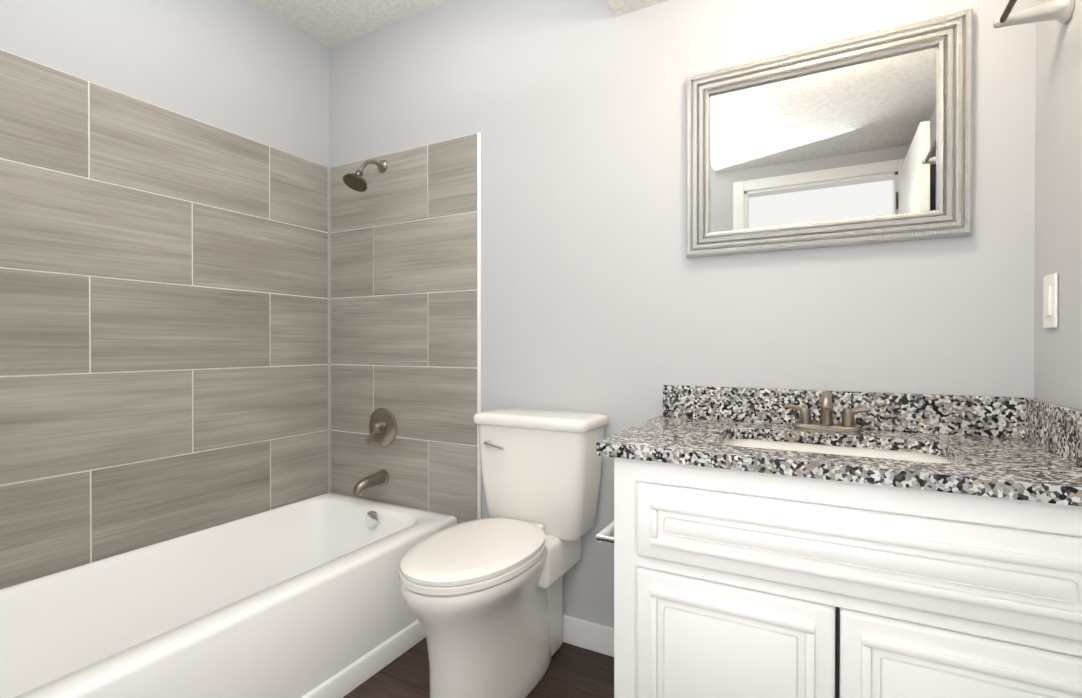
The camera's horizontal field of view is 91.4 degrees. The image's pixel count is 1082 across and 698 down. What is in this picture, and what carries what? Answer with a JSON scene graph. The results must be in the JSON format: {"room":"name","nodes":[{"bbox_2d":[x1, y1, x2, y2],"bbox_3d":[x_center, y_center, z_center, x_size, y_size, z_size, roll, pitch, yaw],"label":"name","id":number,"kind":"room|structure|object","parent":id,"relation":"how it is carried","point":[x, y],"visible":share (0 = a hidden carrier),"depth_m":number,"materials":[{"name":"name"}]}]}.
{"room":"bathroom","nodes":[
{"label":"bathroom","id":0,"kind":"room"},
{"bbox_2d":[0,0,329,492],"bbox_3d":[-1.474,-0.174,1.665,0.100,2.440,1.870,0,0,28],"label":"wall","id":1,"kind":"structure","parent":0,"point":[249,69],"depth_m":1.96,"materials":[{"name":"grey paint"}]},
{"bbox_2d":[0,49,327,588],"bbox_3d":[-1.346,-0.077,1.790,0.007,1.525,1.500,0,0,28],"label":"wall tile","id":2,"kind":"structure","parent":1,"relation":"attached to","point":[163,324],"depth_m":1.79,"materials":[{"name":"grey tile"}]},
{"bbox_2d":[249,0,452,47],"bbox_3d":[-0.337,-1.431,1.044,2.684,0.080,2.070,0,0,28],"label":"ceiling","id":3,"kind":"structure","parent":0,"point":[329,23],"depth_m":2.21,"materials":[{"name":"white paint"}]},
{"bbox_2d":[343,637,613,697],"bbox_3d":[-0.504,1.091,0.750,2.684,0.080,2.770,0,0,28],"label":"floor","id":4,"kind":"structure","parent":0,"point":[573,671],"depth_m":1.68,"materials":[{"name":"brown wood"}]},
{"bbox_2d":[0,493,456,697],"bbox_3d":[-1.009,0.856,1.614,0.756,0.380,1.512,0,0,28],"label":"bathtub","id":5,"kind":"object","parent":4,"relation":"on","point":[302,599],"visible":0.94,"depth_m":1.61,"materials":[{"name":"white ceramic"}]},
{"bbox_2d":[399,408,607,697],"bbox_3d":[-0.115,0.632,1.587,0.426,0.828,0.700,0,0,28],"label":"toilet","id":6,"kind":"object","parent":4,"relation":"on","point":[483,598],"visible":1,"depth_m":1.59,"materials":[{"name":"white ceramic"}]},
{"bbox_2d":[596,385,1081,697],"bbox_3d":[0.642,0.578,1.272,0.961,0.940,0.552,0,0,28],"label":"bathroom vanity","id":7,"kind":"object","parent":4,"relation":"on","point":[782,543],"visible":1,"depth_m":1.05,"materials":[{"name":"white paint"}]},
{"bbox_2d":[596,385,1081,506],"bbox_3d":[0.661,0.183,1.259,0.916,0.130,0.552,0,0,28],"label":"countertop","id":8,"kind":"structure","parent":7,"relation":"on","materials":[{"name":"stone"}]},
{"bbox_2d":[785,390,870,432],"bbox_3d":[0.746,0.162,1.380,0.204,0.110,0.147,0,0,28],"label":"faucet","id":9,"kind":"object","parent":8,"relation":"on","point":[805,425],"depth_m":1.40,"materials":[{"name":"silver metal"}]},
{"bbox_2d":[722,439,950,462],"bbox_3d":[0.666,0.322,1.233,0.520,0.145,0.330,0,0,28],"label":"sink","id":10,"kind":"object","parent":8,"relation":"in","point":[862,449],"depth_m":1.34,"materials":[{"name":"white ceramic"}]},
{"bbox_2d":[606,0,668,16],"bbox_3d":[0.283,-1.254,0.710,1.074,0.270,1.870,0,0,28],"label":"ceiling","id":11,"kind":"structure","parent":0,"point":[620,7],"depth_m":1.72,"materials":[{"name":"white paint"}]},
{"bbox_2d":[329,0,1035,627],"bbox_3d":[0.131,-0.175,1.918,2.684,2.440,0.100,0,0,28],"label":"wall","id":12,"kind":"structure","parent":0,"point":[601,292],"depth_m":1.74,"materials":[{"name":"grey paint"}]},
{"bbox_2d":[331,133,477,521],"bbox_3d":[-0.611,-0.080,2.258,0.828,1.525,0.007,0,0,28],"label":"wall tile","id":13,"kind":"structure","parent":12,"relation":"attached to","point":[404,335],"depth_m":2.22,"materials":[{"name":"ceramic tile"},{"name":"grout"}]},
{"bbox_2d":[343,160,387,191],"bbox_3d":[-0.733,-0.737,2.203,0.100,0.166,0.199,0,0,28],"label":"shower head","id":14,"kind":"object","parent":13,"relation":"attached to","point":[356,181],"visible":1,"depth_m":2.17},
{"bbox_2d":[353,469,388,496],"bbox_3d":[-0.725,0.565,2.225,0.068,0.082,0.163,0,0,28],"label":"tub spout","id":15,"kind":"object","parent":13,"relation":"attached to","point":[379,477],"visible":1,"depth_m":2.21,"materials":[{"name":"silver metal"}]},
{"bbox_2d":[366,408,396,445],"bbox_3d":[-0.700,0.338,2.271,0.164,0.164,0.057,0,0,28],"label":"shower valve","id":16,"kind":"object","parent":13,"relation":"attached to","point":[383,426],"visible":1,"depth_m":2.27,"materials":[{"name":"silver metal"}]},
{"bbox_2d":[477,132,480,518],"bbox_3d":[-0.240,-0.079,2.057,0.016,1.525,0.008,0,0,28],"label":"trim","id":17,"kind":"structure","parent":12,"relation":"attached to","point":[479,280],"depth_m":2.05,"materials":[{"name":"white paint"}]},
{"bbox_2d":[563,614,613,656],"bbox_3d":[0.045,0.997,1.905,0.842,0.095,0.013,0,0,28],"label":"baseboard","id":18,"kind":"structure","parent":12,"relation":"attached to","point":[589,635],"depth_m":1.83,"materials":[{"name":"white paint"}]},
{"bbox_2d":[686,8,972,257],"bbox_3d":[0.771,-0.571,1.496,0.710,0.565,0.029,0,0,28],"label":"mirror","id":19,"kind":"object","parent":12,"relation":"attached to","point":[867,138],"visible":0.98,"depth_m":1.47,"materials":[{"name":"silver metal"}]},
{"bbox_2d":[1034,0,1081,409],"bbox_3d":[0.799,-0.167,0.437,0.100,2.440,1.870,0,0,28],"label":"wall","id":20,"kind":"structure","parent":0,"point":[1058,227],"depth_m":1.15,"materials":[{"name":"grey paint"}]},
{"bbox_2d":[993,0,1074,27],"bbox_3d":[0.905,-0.715,0.866,0.122,0.064,0.674,0,0,28],"label":"towel rail","id":21,"kind":"object","parent":20,"relation":"attached to","point":[1060,11],"visible":1,"depth_m":1.11,"materials":[{"name":"grey"}]},
{"bbox_2d":[1043,273,1057,328],"bbox_3d":[1.138,-0.106,1.183,0.010,0.120,0.072,0,0,28],"label":"light switch","id":22,"kind":"object","parent":20,"relation":"attached to","point":[1050,301],"visible":0.98,"depth_m":1.17,"materials":[{"name":"white plastic"}]}
]}

